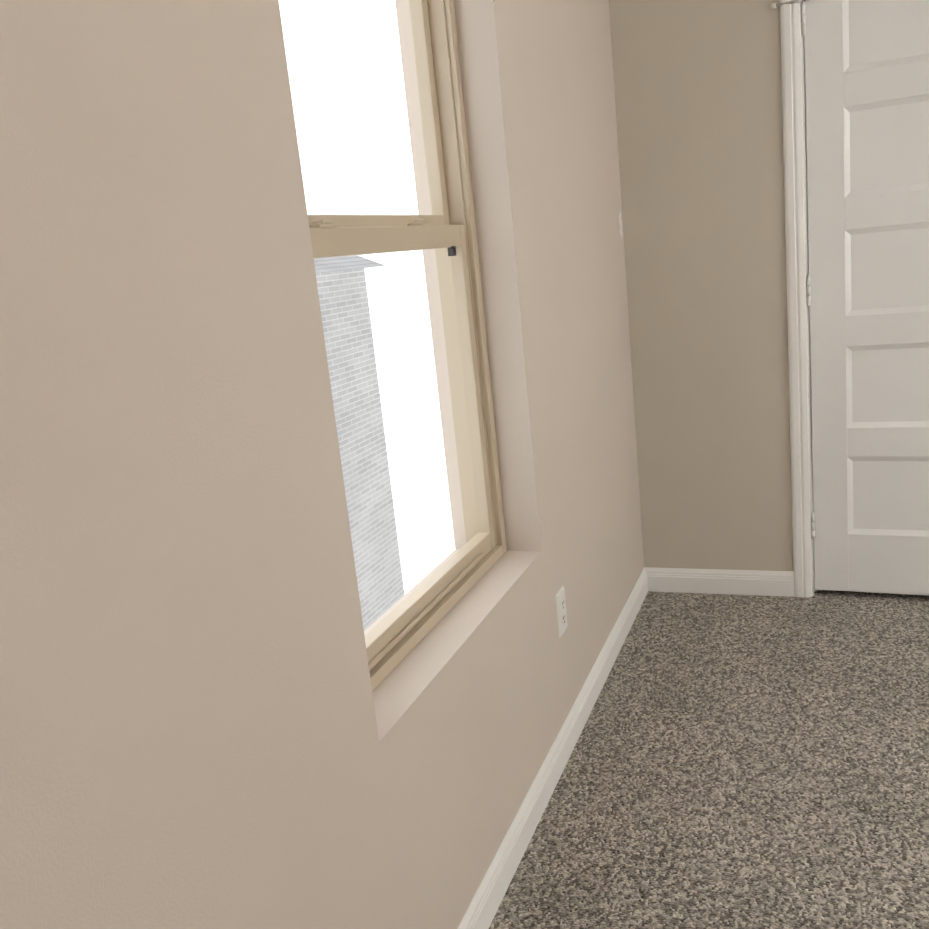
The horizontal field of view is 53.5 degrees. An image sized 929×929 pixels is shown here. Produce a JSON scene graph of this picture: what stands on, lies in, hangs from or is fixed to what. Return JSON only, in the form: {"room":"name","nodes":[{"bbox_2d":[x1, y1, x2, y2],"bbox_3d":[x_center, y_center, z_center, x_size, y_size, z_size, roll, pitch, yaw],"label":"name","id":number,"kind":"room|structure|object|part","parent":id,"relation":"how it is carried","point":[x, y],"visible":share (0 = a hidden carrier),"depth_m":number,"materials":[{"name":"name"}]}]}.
{"room":"empty bedroom","nodes":[
{"label":"empty bedroom","id":0,"kind":"room"},
{"bbox_2d":[0,0,643,928],"bbox_3d":[-0.146,-0.317,1.671,0.220,2.440,3.555,-1,14,22],"label":"wall","id":1,"kind":"structure","parent":0,"point":[202,726],"depth_m":1.08,"materials":[{"name":"beige paint"}]},
{"bbox_2d":[308,0,506,690],"bbox_3d":[-0.170,-0.408,1.668,0.090,1.489,0.877,-1,14,22],"label":"window","id":2,"kind":"structure","parent":1,"relation":"in","point":[446,60],"depth_m":1.98,"materials":[{"name":"beige plastic"}]},
{"bbox_2d":[309,219,335,227],"bbox_3d":[-0.233,-0.383,1.474,0.032,0.013,0.056,-1,14,22],"label":"lock","id":3,"kind":"object","parent":2,"relation":"attached to","point":[325,223],"depth_m":1.46,"materials":[{"name":"beige plastic"}]},
{"bbox_3d":[-0.224,-0.760,1.595,0.030,0.708,0.821,-1,14,22],"label":"window sash","id":4,"kind":"part","parent":2,"relation":"part of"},
{"bbox_3d":[-0.116,-0.068,1.738,0.038,0.739,0.809,-1,14,22],"label":"window sash","id":5,"kind":"part","parent":2,"relation":"part of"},
{"bbox_2d":[407,219,432,225],"bbox_3d":[-0.089,-0.482,1.842,0.032,0.013,0.056,-1,14,22],"label":"lock","id":6,"kind":"object","parent":2,"relation":"attached to","point":[421,222],"depth_m":1.83,"materials":[{"name":"beige plastic"}]},
{"bbox_2d":[447,246,455,255],"bbox_3d":[-0.027,-0.453,1.959,0.012,0.020,0.018,-1,14,22],"label":"stopper","id":7,"kind":"object","parent":2,"relation":"attached to","point":[451,250],"depth_m":1.94,"materials":[{"name":"grey plastic"}]},
{"bbox_2d":[457,567,652,928],"bbox_3d":[0.087,0.818,1.902,0.012,0.088,3.285,-1,14,22],"label":"baseboard","id":8,"kind":"structure","parent":1,"relation":"attached to","point":[482,909],"depth_m":2.17,"materials":[{"name":"white paint"}]},
{"bbox_2d":[556,586,567,637],"bbox_3d":[0.248,0.372,2.332,0.008,0.115,0.070,-1,14,22],"label":"electrical outlet","id":9,"kind":"object","parent":1,"relation":"attached to","point":[561,611],"visible":0.98,"depth_m":2.32,"materials":[{"name":"white plastic"}]},
{"bbox_2d":[609,0,793,570],"bbox_3d":[2.167,-0.760,2.548,3.450,2.440,0.120,-1,14,22],"label":"wall","id":10,"kind":"structure","parent":0,"point":[698,99],"depth_m":3.05,"materials":[{"name":"beige paint"}]},
{"bbox_2d":[653,568,793,596],"bbox_3d":[0.914,0.417,3.281,0.486,0.088,0.012,-1,14,22],"label":"baseboard","id":11,"kind":"structure","parent":10,"relation":"attached to","point":[682,580],"depth_m":3.27,"materials":[{"name":"white paint"}]},
{"bbox_2d":[780,0,816,597],"bbox_3d":[1.403,-0.592,2.883,0.744,2.123,0.138,-1,14,22],"label":"door frame","id":12,"kind":"structure","parent":10,"relation":"attached to","point":[791,57],"depth_m":2.95,"materials":[{"name":"white paint"}]},
{"bbox_2d":[801,0,928,595],"bbox_3d":[1.367,-0.549,2.806,0.618,2.032,0.116,0,14,25],"label":"door","id":13,"kind":"structure","parent":10,"relation":"in","point":[867,98],"depth_m":2.89,"materials":[{"name":"white paint"}]},
{"bbox_2d":[771,0,808,8],"bbox_3d":[0.977,-1.385,2.767,0.109,0.015,0.030,0,14,25],"label":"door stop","id":14,"kind":"object","parent":13,"relation":"attached to","point":[774,5],"visible":1,"depth_m":2.77,"materials":[{"name":"silver metal"}]},
{"bbox_3d":[1.104,-0.567,2.959,0.012,1.690,0.043,0,14,25],"label":"door hinges","id":15,"kind":"part","parent":13,"relation":"part of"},
{"bbox_2d":[489,590,928,928],"bbox_3d":[1.797,0.784,1.688,3.790,0.100,4.425,-1,14,22],"label":"floor","id":16,"kind":"structure","parent":0,"point":[747,762],"depth_m":2.17,"materials":[{"name":"carpet"}]},
{"label":"outside","id":17,"kind":"structure","parent":0,"visible":0},
{"bbox_2d":[314,255,404,630],"bbox_3d":[-10.020,-0.619,6.942,12.350,10.705,22.000,-1,14,22],"label":"neighboring building","id":18,"kind":"structure","parent":17,"point":[345,316],"depth_m":12.80,"materials":[{"name":"grey brick"}]}
]}

